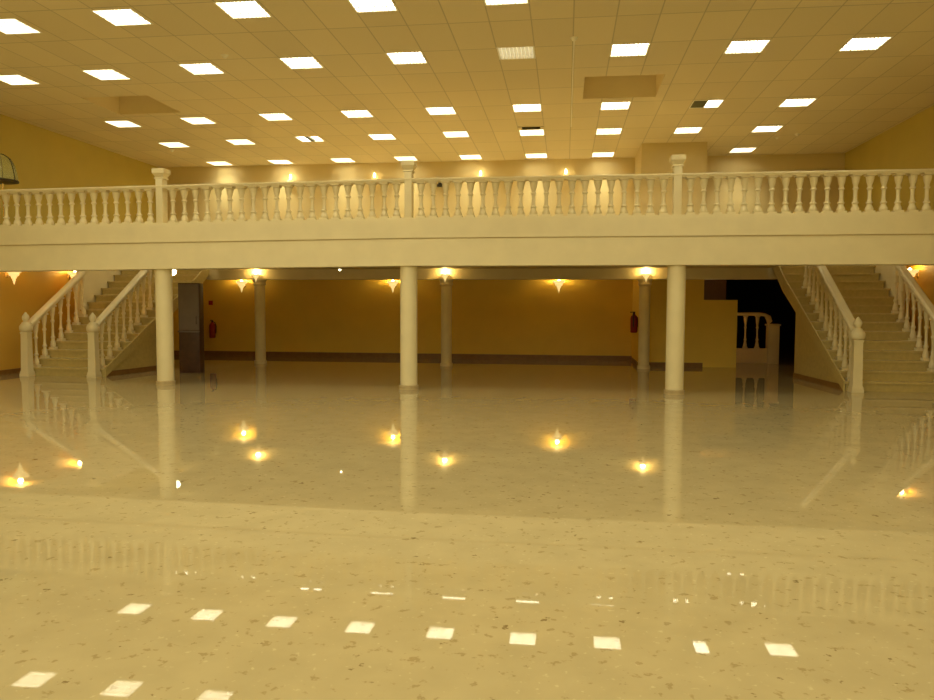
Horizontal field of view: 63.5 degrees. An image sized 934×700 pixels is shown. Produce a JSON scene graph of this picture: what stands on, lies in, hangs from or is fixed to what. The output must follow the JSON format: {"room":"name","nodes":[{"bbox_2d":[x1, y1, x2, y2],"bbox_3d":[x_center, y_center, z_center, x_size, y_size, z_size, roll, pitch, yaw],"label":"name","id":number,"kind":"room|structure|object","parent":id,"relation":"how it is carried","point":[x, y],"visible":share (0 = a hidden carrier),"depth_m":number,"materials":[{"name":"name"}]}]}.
{"room":"ballroom","nodes":[
{"label":"ballroom","id":0,"kind":"room"},
{"bbox_2d":[0,114,158,369],"bbox_3d":[-11.868,-1.878,3.197,0.200,6.420,39.500,1,3,7],"label":"wall","id":1,"kind":"structure","parent":0,"point":[41,158],"depth_m":17.74,"materials":[{"name":"beige paint"}]},
{"bbox_2d":[0,368,20,374],"bbox_3d":[-11.769,1.273,3.361,0.025,0.110,39.475,1,3,7],"label":"baseboard","id":2,"kind":"structure","parent":1,"relation":"attached to","point":[16,370],"depth_m":16.60,"materials":[{"name":"brown wood"}]},
{"bbox_2d":[5,272,20,283],"bbox_3d":[-9.881,-1.606,16.462,0.345,0.385,0.340,1,3,7],"label":"wall sconce","id":3,"kind":"object","parent":1,"relation":"attached to","point":[13,275],"visible":0.78,"depth_m":16.43,"materials":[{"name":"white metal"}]},
{"bbox_2d":[67,271,75,278],"bbox_3d":[-9.613,-1.760,18.519,0.345,0.385,0.340,1,3,7],"label":"wall sconce","id":4,"kind":"object","parent":1,"relation":"attached to","point":[71,275],"visible":0.43,"depth_m":18.41,"materials":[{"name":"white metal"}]},
{"bbox_2d":[76,270,120,316],"bbox_3d":[-9.170,-1.138,19.484,0.091,2.990,2.650,1,3,7],"label":"wall","id":5,"kind":"structure","parent":0,"point":[95,280],"depth_m":18.65,"materials":[{"name":"beige paint"}]},
{"bbox_2d":[0,346,933,699],"bbox_3d":[-0.771,1.292,6.239,21.500,0.200,48.400,1,3,7],"label":"floor","id":6,"kind":"structure","parent":0,"point":[282,528],"depth_m":5.13,"materials":[{"name":"stone"}]},
{"bbox_2d":[33,269,212,376],"bbox_3d":[-8.100,-1.035,18.274,2.335,2.937,4.478,1,3,7],"label":"staircase","id":7,"kind":"structure","parent":6,"relation":"on","point":[138,354],"depth_m":17.31,"materials":[{"name":"stone"}]},
{"bbox_2d":[19,271,87,376],"bbox_3d":[-9.282,-0.709,17.059,0.260,2.425,2.210,1,3,7],"label":"stair railing","id":8,"kind":"object","parent":7,"relation":"on","point":[27,366],"visible":1,"depth_m":16.68,"materials":[{"name":"beige paint"}]},
{"bbox_2d":[86,270,154,377],"bbox_3d":[-7.705,-0.955,17.223,0.260,2.908,2.970,1,3,7],"label":"stair railing","id":9,"kind":"object","parent":7,"relation":"on","point":[96,326],"visible":0.88,"depth_m":16.68,"materials":[{"name":"beige paint"}]},
{"bbox_2d":[155,269,175,385],"bbox_3d":[-5.812,-0.437,14.518,0.364,2.214,0.364,1,3,7],"label":"round column","id":10,"kind":"structure","parent":6,"relation":"on","point":[163,277],"depth_m":14.40,"materials":[{"name":"beige paint"}]},
{"bbox_2d":[178,283,204,372],"bbox_3d":[-6.232,-0.494,17.038,0.500,2.020,0.252,1,3,7],"label":"tall cabinet","id":11,"kind":"object","parent":6,"relation":"on","point":[190,295],"visible":1,"depth_m":16.95,"materials":[{"name":"brown wood"}]},
{"bbox_2d":[253,279,266,363],"bbox_3d":[-5.420,-0.743,19.783,0.370,2.190,0.370,1,3,7],"label":"round column","id":12,"kind":"structure","parent":6,"relation":"on","point":[259,285],"depth_m":19.68,"materials":[{"name":"beige paint"}]},
{"bbox_2d":[251,273,259,281],"bbox_3d":[-5.448,-1.859,19.472,0.211,0.239,0.214,1,3,7],"label":"wall sconce","id":13,"kind":"object","parent":12,"relation":"attached to","point":[255,275],"visible":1,"depth_m":19.41,"materials":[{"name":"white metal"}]},
{"bbox_2d":[399,266,418,389],"bbox_3d":[-1.072,-0.406,13.904,0.364,2.260,0.364,1,3,7],"label":"round column","id":14,"kind":"structure","parent":6,"relation":"on","point":[408,274],"depth_m":13.78,"materials":[{"name":"beige paint"}]},
{"bbox_2d":[439,279,452,365],"bbox_3d":[-0.521,-0.687,19.150,0.370,2.190,0.370,1,3,7],"label":"round column","id":15,"kind":"structure","parent":6,"relation":"on","point":[446,286],"depth_m":19.04,"materials":[{"name":"beige paint"}]},
{"bbox_2d":[441,273,448,280],"bbox_3d":[-0.549,-1.803,18.838,0.211,0.239,0.214,1,3,7],"label":"wall sconce","id":16,"kind":"object","parent":15,"relation":"attached to","point":[444,275],"visible":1,"depth_m":18.78,"materials":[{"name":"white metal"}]},
{"bbox_2d":[637,279,652,368],"bbox_3d":[4.348,-0.632,18.520,0.370,2.190,0.370,1,3,7],"label":"round column","id":17,"kind":"structure","parent":6,"relation":"on","point":[644,286],"depth_m":18.41,"materials":[{"name":"beige paint"}]},
{"bbox_2d":[642,273,650,280],"bbox_3d":[4.320,-1.748,18.209,0.211,0.239,0.214,1,3,7],"label":"wall sconce","id":18,"kind":"object","parent":17,"relation":"attached to","point":[645,275],"visible":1,"depth_m":18.16,"materials":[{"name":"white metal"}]},
{"bbox_2d":[664,265,685,394],"bbox_3d":[3.669,-0.352,13.291,0.364,2.260,0.364,1,3,7],"label":"round column","id":19,"kind":"structure","parent":6,"relation":"on","point":[676,274],"depth_m":13.17,"materials":[{"name":"beige paint"}]},
{"bbox_2d":[736,312,780,363],"bbox_3d":[7.694,-0.329,20.447,1.450,1.375,0.360,1,3,7],"label":"balustrade","id":20,"kind":"object","parent":6,"relation":"on","point":[769,354],"visible":0.77,"depth_m":20.41,"materials":[{"name":"beige paint"}]},
{"bbox_2d":[772,265,933,392],"bbox_3d":[8.002,-0.833,15.870,2.107,2.937,4.478,1,3,7],"label":"staircase","id":21,"kind":"structure","parent":6,"relation":"on","point":[891,363],"depth_m":15.29,"materials":[{"name":"stone"}]},
{"bbox_2d":[802,266,865,392],"bbox_3d":[7.259,-0.877,15.122,0.260,3.111,3.290,1,3,7],"label":"stair railing","id":22,"kind":"object","parent":21,"relation":"on","point":[853,330],"visible":0.92,"depth_m":14.48,"materials":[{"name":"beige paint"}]},
{"bbox_2d":[891,265,933,381],"bbox_3d":[8.736,-0.596,14.563,0.260,2.628,2.530,1,3,7],"label":"stair railing","id":23,"kind":"object","parent":21,"relation":"on","point":[901,272],"visible":1,"depth_m":14.77,"materials":[{"name":"beige paint"}]},
{"bbox_2d":[0,0,933,167],"bbox_3d":[-2.115,-4.598,1.766,19.850,0.850,39.900,1,3,7],"label":"ceiling","id":24,"kind":"structure","parent":0,"point":[861,95],"depth_m":13.49,"materials":[{"name":"tile"}]},
{"bbox_2d":[0,74,39,84],"bbox_3d":[-8.229,-4.958,13.752,0.600,0.084,0.600,1,3,7],"label":"ceiling light","id":25,"kind":"object","parent":24,"relation":"attached to","point":[16,79],"visible":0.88,"depth_m":13.81,"materials":[{"name":"white paint"}]},
{"bbox_2d":[0,18,41,34],"bbox_3d":[-6.710,-4.791,11.090,0.600,0.084,0.600,1,3,7],"label":"ceiling light","id":26,"kind":"object","parent":24,"relation":"attached to","point":[8,26],"visible":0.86,"depth_m":11.18,"materials":[{"name":"white paint"}]},
{"bbox_2d":[80,69,130,80],"bbox_3d":[-6.407,-4.932,13.426,0.600,0.084,0.600,1,3,7],"label":"ceiling light","id":27,"kind":"object","parent":24,"relation":"attached to","point":[102,74],"visible":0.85,"depth_m":13.44,"materials":[{"name":"white paint"}]},
{"bbox_2d":[90,8,153,25],"bbox_3d":[-4.892,-4.763,10.724,0.600,0.084,0.600,1,3,7],"label":"ceiling light","id":28,"kind":"object","parent":24,"relation":"attached to","point":[127,16],"visible":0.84,"depth_m":10.74,"materials":[{"name":"white paint"}]},
{"bbox_2d":[103,120,141,127],"bbox_3d":[-7.793,-5.160,17.108,0.600,0.084,0.600,1,3,7],"label":"ceiling light","id":29,"kind":"object","parent":24,"relation":"attached to","point":[126,123],"visible":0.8,"depth_m":17.14,"materials":[{"name":"white paint"}]},
{"bbox_2d":[159,142,189,147],"bbox_3d":[-7.503,-5.295,19.345,0.600,0.084,0.600,1,3,7],"label":"ceiling light","id":30,"kind":"object","parent":24,"relation":"attached to","point":[167,144],"visible":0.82,"depth_m":19.35,"materials":[{"name":"white paint"}]},
{"bbox_2d":[180,117,216,123],"bbox_3d":[-5.970,-5.134,16.782,0.600,0.084,0.600,1,3,7],"label":"ceiling light","id":31,"kind":"object","parent":24,"relation":"attached to","point":[192,120],"visible":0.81,"depth_m":16.78,"materials":[{"name":"white paint"}]},
{"bbox_2d":[177,63,225,74],"bbox_3d":[-4.587,-4.904,13.070,0.600,0.084,0.600,1,3,7],"label":"ceiling light","id":32,"kind":"object","parent":24,"relation":"attached to","point":[195,68],"visible":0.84,"depth_m":13.09,"materials":[{"name":"white paint"}]},
{"bbox_2d":[207,161,232,165],"bbox_3d":[-7.171,-5.449,21.899,0.600,0.084,0.600,1,3,7],"label":"ceiling light","id":33,"kind":"object","parent":24,"relation":"attached to","point":[218,163],"visible":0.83,"depth_m":21.92,"materials":[{"name":"white paint"}]},
{"bbox_2d":[225,139,255,144],"bbox_3d":[-5.685,-5.266,18.979,0.600,0.084,0.600,1,3,7],"label":"ceiling light","id":34,"kind":"object","parent":24,"relation":"attached to","point":[235,141],"visible":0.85,"depth_m":19.03,"materials":[{"name":"white paint"}]},
{"bbox_2d":[213,0,271,18],"bbox_3d":[-3.085,-4.739,10.430,0.600,0.084,0.600,1,3,7],"label":"ceiling light","id":35,"kind":"object","parent":24,"relation":"attached to","point":[249,8],"visible":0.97,"depth_m":10.46,"materials":[{"name":"white paint"}]},
{"bbox_2d":[258,113,293,120],"bbox_3d":[-4.152,-5.105,16.416,0.600,0.084,0.600,1,3,7],"label":"ceiling light","id":36,"kind":"object","parent":24,"relation":"attached to","point":[273,116],"visible":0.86,"depth_m":16.45,"materials":[{"name":"white paint"}]},
{"bbox_2d":[267,160,293,163],"bbox_3d":[-5.340,-5.426,21.632,0.600,0.084,0.600,1,3,7],"label":"ceiling light","id":37,"kind":"object","parent":24,"relation":"attached to","point":[271,161],"visible":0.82,"depth_m":21.68,"materials":[{"name":"white paint"}]},
{"bbox_2d":[278,57,323,68],"bbox_3d":[-2.787,-4.877,12.726,0.600,0.084,0.600,1,3,7],"label":"ceiling light","id":38,"kind":"object","parent":24,"relation":"attached to","point":[291,62],"visible":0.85,"depth_m":12.76,"materials":[{"name":"white paint"}]},
{"bbox_2d":[295,136,325,141],"bbox_3d":[-3.868,-5.237,18.604,0.600,0.084,0.600,1,3,7],"label":"ceiling light","id":39,"kind":"object","parent":24,"relation":"attached to","point":[301,138],"visible":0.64,"depth_m":18.74,"materials":[{"name":"white paint"}]},
{"bbox_2d":[329,158,354,162],"bbox_3d":[-3.512,-5.402,21.346,0.600,0.084,0.600,1,3,7],"label":"ceiling light","id":40,"kind":"object","parent":24,"relation":"attached to","point":[337,160],"visible":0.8,"depth_m":21.39,"materials":[{"name":"white paint"}]},
{"bbox_2d":[340,110,373,117],"bbox_3d":[-2.344,-5.082,16.132,0.600,0.084,0.600,1,3,7],"label":"ceiling light","id":41,"kind":"object","parent":24,"relation":"attached to","point":[352,113],"visible":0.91,"depth_m":16.17,"materials":[{"name":"white paint"}]},
{"bbox_2d":[347,0,398,12],"bbox_3d":[-1.282,-4.718,10.187,0.600,0.084,0.600,1,3,7],"label":"ceiling light","id":42,"kind":"object","parent":24,"relation":"attached to","point":[360,6],"visible":0.97,"depth_m":10.33,"materials":[{"name":"white paint"}]},
{"bbox_2d":[368,134,396,139],"bbox_3d":[-2.056,-5.215,18.349,0.600,0.084,0.600,1,3,7],"label":"ceiling light","id":43,"kind":"object","parent":24,"relation":"attached to","point":[373,136],"visible":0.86,"depth_m":18.38,"materials":[{"name":"white paint"}]},
{"bbox_2d":[385,51,427,64],"bbox_3d":[-0.987,-4.854,12.454,0.600,0.084,0.600,1,3,7],"label":"ceiling light","id":44,"kind":"object","parent":24,"relation":"attached to","point":[397,58],"visible":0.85,"depth_m":12.48,"materials":[{"name":"white paint"}]},
{"bbox_2d":[394,156,418,160],"bbox_3d":[-1.702,-5.379,21.071,0.600,0.084,0.600,1,3,7],"label":"ceiling light","id":45,"kind":"object","parent":24,"relation":"attached to","point":[414,158],"visible":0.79,"depth_m":21.07,"materials":[{"name":"white paint"}]},
{"bbox_2d":[425,107,456,114],"bbox_3d":[-0.544,-5.059,15.859,0.600,0.084,0.600,1,3,7],"label":"ceiling light","id":46,"kind":"object","parent":24,"relation":"attached to","point":[434,110],"visible":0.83,"depth_m":15.90,"materials":[{"name":"white paint"}]},
{"bbox_2d":[442,131,469,137],"bbox_3d":[-0.260,-5.191,18.047,0.600,0.084,0.600,1,3,7],"label":"ceiling light","id":47,"kind":"object","parent":24,"relation":"attached to","point":[459,133],"visible":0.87,"depth_m":18.14,"materials":[{"name":"white paint"}]},
{"bbox_2d":[458,155,481,159],"bbox_3d":[0.100,-5.357,20.818,0.600,0.084,0.600,1,3,7],"label":"ceiling light","id":48,"kind":"object","parent":24,"relation":"attached to","point":[462,157],"visible":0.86,"depth_m":20.85,"materials":[{"name":"white paint"}]},
{"bbox_2d":[484,0,528,5],"bbox_3d":[0.503,-4.695,9.916,0.600,0.084,0.600,1,3,7],"label":"ceiling light","id":49,"kind":"object","parent":24,"relation":"attached to","point":[486,2],"visible":1,"depth_m":10.19,"materials":[{"name":"white paint"}]},
{"bbox_2d":[496,46,535,59],"bbox_3d":[0.798,-4.832,12.183,0.600,0.084,0.600,1,3,7],"label":"ceiling light","id":50,"kind":"object","parent":24,"relation":"attached to","point":[522,52],"visible":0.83,"depth_m":12.26,"materials":[{"name":"white paint"}]},
{"bbox_2d":[512,104,541,111],"bbox_3d":[1.242,-5.037,15.598,0.600,0.084,0.600,1,3,7],"label":"ceiling light","id":51,"kind":"object","parent":24,"relation":"attached to","point":[520,107],"visible":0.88,"depth_m":15.64,"materials":[{"name":"white paint"}]},
{"bbox_2d":[518,126,543,129],"bbox_3d":[1.475,-5.173,17.347,0.596,0.162,0.336,1,3,7],"label":"ceiling vent","id":52,"kind":"object","parent":24,"relation":"in","point":[519,127],"visible":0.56,"depth_m":17.36,"materials":[{"name":"black"}]},
{"bbox_2d":[518,130,544,135],"bbox_3d":[1.532,-5.172,17.835,0.600,0.084,0.600,1,3,7],"label":"ceiling light","id":53,"kind":"object","parent":24,"relation":"attached to","point":[521,132],"visible":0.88,"depth_m":17.92,"materials":[{"name":"white paint"}]},
{"bbox_2d":[525,153,547,157],"bbox_3d":[1.893,-5.338,20.607,0.600,0.084,0.600,1,3,7],"label":"ceiling light","id":54,"kind":"object","parent":24,"relation":"attached to","point":[543,155],"visible":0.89,"depth_m":20.63,"materials":[{"name":"white paint"}]},
{"bbox_2d":[571,41,574,126],"bbox_3d":[2.004,-4.910,14.370,0.024,0.024,5.650,1,3,7],"label":"conduit","id":55,"kind":"object","parent":24,"relation":"attached to","point":[573,41],"visible":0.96,"depth_m":13.39,"materials":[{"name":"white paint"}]},
{"bbox_2d":[570,36,577,40],"bbox_3d":[1.628,-4.723,11.475,0.120,0.050,0.120,1,3,7],"label":"smoke detector","id":56,"kind":"object","parent":24,"relation":"attached to","point":[573,38],"visible":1,"depth_m":11.44,"materials":[{"name":"white paint"}]},
{"bbox_2d":[591,152,614,156],"bbox_3d":[3.678,-5.321,20.416,0.600,0.084,0.600,1,3,7],"label":"ceiling light","id":57,"kind":"object","parent":24,"relation":"attached to","point":[602,154],"visible":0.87,"depth_m":20.43,"materials":[{"name":"white paint"}]},
{"bbox_2d":[595,128,622,134],"bbox_3d":[3.323,-5.156,17.684,0.600,0.084,0.600,1,3,7],"label":"ceiling light","id":58,"kind":"object","parent":24,"relation":"attached to","point":[613,130],"visible":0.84,"depth_m":17.77,"materials":[{"name":"white paint"}]},
{"bbox_2d":[600,102,630,109],"bbox_3d":[3.027,-5.019,15.407,0.600,0.084,0.600,1,3,7],"label":"ceiling light","id":59,"kind":"object","parent":24,"relation":"attached to","point":[604,105],"visible":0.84,"depth_m":15.46,"materials":[{"name":"white paint"}]},
{"bbox_2d":[609,43,650,56],"bbox_3d":[2.587,-4.816,12.022,0.600,0.084,0.600,1,3,7],"label":"ceiling light","id":60,"kind":"object","parent":24,"relation":"attached to","point":[635,49],"visible":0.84,"depth_m":12.07,"materials":[{"name":"white paint"}]},
{"bbox_2d":[673,127,702,133],"bbox_3d":[5.131,-5.142,17.551,0.600,0.084,0.600,1,3,7],"label":"ceiling light","id":61,"kind":"object","parent":24,"relation":"attached to","point":[690,129],"visible":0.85,"depth_m":17.64,"materials":[{"name":"white paint"}]},
{"bbox_2d":[689,100,723,107],"bbox_3d":[4.830,-5.003,15.235,0.600,0.084,0.600,1,3,7],"label":"ceiling light","id":62,"kind":"object","parent":24,"relation":"attached to","point":[696,103],"visible":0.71,"depth_m":15.29,"materials":[{"name":"white paint"}]},
{"bbox_2d":[728,148,755,152],"bbox_3d":[7.212,-5.268,19.758,0.600,0.084,0.600,1,3,7],"label":"ceiling light","id":63,"kind":"object","parent":24,"relation":"attached to","point":[734,150],"visible":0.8,"depth_m":19.84,"materials":[{"name":"white paint"}]},
{"bbox_2d":[723,40,770,53],"bbox_3d":[4.391,-4.799,11.859,0.600,0.084,0.600,1,3,7],"label":"ceiling light","id":64,"kind":"object","parent":24,"relation":"attached to","point":[748,46],"visible":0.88,"depth_m":11.89,"materials":[{"name":"white paint"}]},
{"bbox_2d":[751,126,782,131],"bbox_3d":[6.902,-5.125,17.372,0.600,0.084,0.600,1,3,7],"label":"ceiling light","id":65,"kind":"object","parent":24,"relation":"attached to","point":[757,128],"visible":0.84,"depth_m":17.41,"materials":[{"name":"white paint"}]},
{"bbox_2d":[778,98,817,106],"bbox_3d":[6.609,-4.989,15.115,0.600,0.084,0.600,1,3,7],"label":"ceiling light","id":66,"kind":"object","parent":24,"relation":"attached to","point":[787,102],"visible":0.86,"depth_m":15.15,"materials":[{"name":"white paint"}]},
{"bbox_2d":[838,36,892,50],"bbox_3d":[6.166,-4.784,11.710,0.600,0.084,0.600,1,3,7],"label":"ceiling light","id":67,"kind":"object","parent":24,"relation":"attached to","point":[869,43],"visible":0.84,"depth_m":11.73,"materials":[{"name":"white paint"}]},
{"bbox_2d":[213,266,775,269],"bbox_3d":[-0.092,-2.226,17.617,19.450,0.550,7.880,1,3,7],"label":"floor","id":68,"kind":"structure","parent":0,"point":[515,267],"depth_m":18.03,"materials":[{"name":"paint"}]},
{"bbox_2d":[0,153,19,220],"bbox_3d":[-9.543,-3.208,15.443,0.690,1.608,0.690,1,3,7],"label":"floor lamp","id":69,"kind":"object","parent":68,"relation":"on","point":[6,181],"visible":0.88,"depth_m":15.44,"materials":[{"name":"black metal"}]},
{"bbox_2d":[0,235,933,271],"bbox_3d":[-0.597,-1.725,13.758,19.450,0.570,0.390,1,3,7],"label":"beam","id":70,"kind":"structure","parent":68,"relation":"attached to","point":[841,250],"depth_m":13.43,"materials":[{"name":"beige paint"}]},
{"bbox_2d":[0,214,933,244],"bbox_3d":[-0.597,-2.141,13.717,19.450,0.410,0.382,1,3,7],"label":"fascia","id":71,"kind":"object","parent":68,"relation":"attached to","point":[894,223],"visible":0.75,"depth_m":13.40,"materials":[{"name":"beige paint"}]},
{"bbox_2d":[0,154,933,227],"bbox_3d":[-0.601,-2.830,13.626,19.450,1.153,0.244,1,3,7],"label":"balcony balustrade","id":72,"kind":"object","parent":71,"relation":"on","point":[161,175],"visible":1,"depth_m":13.49,"materials":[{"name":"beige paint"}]},
{"bbox_2d":[0,234,933,245],"bbox_3d":[-0.596,-1.974,13.743,19.450,0.108,0.350,1,3,7],"label":"joint","id":73,"kind":"object","parent":68,"relation":"attached to","point":[857,234],"visible":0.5,"depth_m":13.43,"materials":[{"name":"paint"}]},
{"bbox_2d":[206,268,776,279],"bbox_3d":[0.306,-1.901,18.969,14.300,0.260,0.340,1,3,7],"label":"ceiling","id":74,"kind":"structure","parent":68,"relation":"attached to","point":[613,273],"depth_m":18.71,"materials":[{"name":"beige paint"}]},
{"bbox_2d":[160,153,844,355],"bbox_3d":[0.429,-2.951,21.587,19.850,6.420,0.200,1,3,7],"label":"wall","id":75,"kind":"structure","parent":0,"point":[510,317],"depth_m":21.64,"materials":[{"name":"paint"}]},
{"bbox_2d":[209,320,215,337],"bbox_3d":[-7.603,-0.623,22.556,0.180,0.540,0.214,-2,4,-35],"label":"fire extinguisher","id":76,"kind":"object","parent":75,"relation":"attached to","point":[212,329],"visible":1,"depth_m":22.50,"materials":[{"name":"red metal"}]},
{"bbox_2d":[236,280,246,291],"bbox_3d":[-6.655,-1.879,22.297,0.340,0.385,0.345,1,3,7],"label":"wall sconce","id":77,"kind":"object","parent":75,"relation":"attached to","point":[242,284],"visible":0.96,"depth_m":22.21,"materials":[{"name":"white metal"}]},
{"bbox_2d":[387,280,398,291],"bbox_3d":[-2.133,-1.827,21.712,0.340,0.385,0.345,1,3,7],"label":"wall sconce","id":78,"kind":"object","parent":75,"relation":"attached to","point":[392,284],"visible":0.98,"depth_m":21.62,"materials":[{"name":"white glass"}]},
{"bbox_2d":[174,350,631,360],"bbox_3d":[-2.318,0.160,22.018,13.960,0.140,0.025,1,3,7],"label":"baseboard","id":79,"kind":"structure","parent":75,"relation":"attached to","point":[206,353],"depth_m":21.86,"materials":[{"name":"brown wood"}]},
{"bbox_2d":[553,280,564,291],"bbox_3d":[2.567,-1.784,21.104,0.340,0.385,0.345,1,3,7],"label":"wall sconce","id":80,"kind":"object","parent":75,"relation":"attached to","point":[558,283],"visible":0.91,"depth_m":21.02,"materials":[{"name":"white glass"}]},
{"bbox_2d":[632,142,706,362],"bbox_3d":[5.302,-2.439,20.050,1.600,5.620,2.050,1,3,7],"label":"wall","id":81,"kind":"structure","parent":0,"point":[694,292],"depth_m":19.03,"materials":[{"name":"paint"}]},
{"bbox_2d":[630,312,637,332],"bbox_3d":[4.280,-0.711,19.412,0.214,0.540,0.180,-2,4,-35],"label":"fire extinguisher","id":82,"kind":"object","parent":81,"relation":"attached to","point":[634,319],"visible":1,"depth_m":19.35,"materials":[{"name":"red metal"}]},
{"bbox_2d":[631,357,637,365],"bbox_3d":[4.471,0.309,20.197,0.025,0.110,1.850,1,3,7],"label":"baseboard","id":83,"kind":"structure","parent":81,"relation":"attached to","point":[634,361],"depth_m":19.95,"materials":[{"name":"brown wood"}]},
{"bbox_2d":[704,280,725,299],"bbox_3d":[6.981,-0.979,22.243,1.200,2.450,0.150,1,3,7],"label":"wall","id":84,"kind":"structure","parent":0,"point":[713,289],"depth_m":22.09,"materials":[{"name":"red paint"}]},
{"bbox_2d":[702,300,737,367],"bbox_3d":[6.372,-0.413,19.068,0.820,1.700,0.140,1,3,7],"label":"wall partition","id":85,"kind":"structure","parent":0,"point":[719,316],"depth_m":19.00,"materials":[{"name":"paint"}]},
{"bbox_2d":[649,362,702,366],"bbox_3d":[5.159,0.372,19.190,1.600,0.110,0.025,1,3,7],"label":"baseboard","id":86,"kind":"structure","parent":85,"relation":"attached to","point":[652,364],"depth_m":19.19,"materials":[{"name":"brown wood"}]},
{"bbox_2d":[726,279,777,281],"bbox_3d":[9.391,-2.406,24.849,6.200,0.100,8.500,1,3,7],"label":"ceiling","id":87,"kind":"structure","parent":0,"point":[775,280],"depth_m":27.03,"materials":[{"name":"grey paint"}]},
{"bbox_2d":[726,282,795,346],"bbox_3d":[9.921,-1.380,29.035,6.200,2.450,0.200,1,3,7],"label":"doorway","id":88,"kind":"structure","parent":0,"point":[769,298],"depth_m":28.75,"materials":[{"name":"grey paint"}]},
{"bbox_2d":[869,265,905,312],"bbox_3d":[9.274,-0.929,17.099,0.091,2.990,2.650,1,3,7],"label":"wall","id":89,"kind":"structure","parent":0,"point":[887,271],"depth_m":16.32,"materials":[{"name":"beige paint"}]},
{"bbox_2d":[844,105,933,354],"bbox_3d":[7.619,-1.657,0.678,0.200,6.420,39.500,1,3,7],"label":"wall","id":90,"kind":"structure","parent":0,"point":[909,144],"depth_m":16.58,"materials":[{"name":"beige paint"}]},
{"bbox_2d":[908,268,919,278],"bbox_3d":[9.307,-1.534,15.871,0.345,0.385,0.340,1,3,7],"label":"wall sconce","id":91,"kind":"object","parent":90,"relation":"attached to","point":[913,272],"visible":0.42,"depth_m":15.77,"materials":[{"name":"white glass"}]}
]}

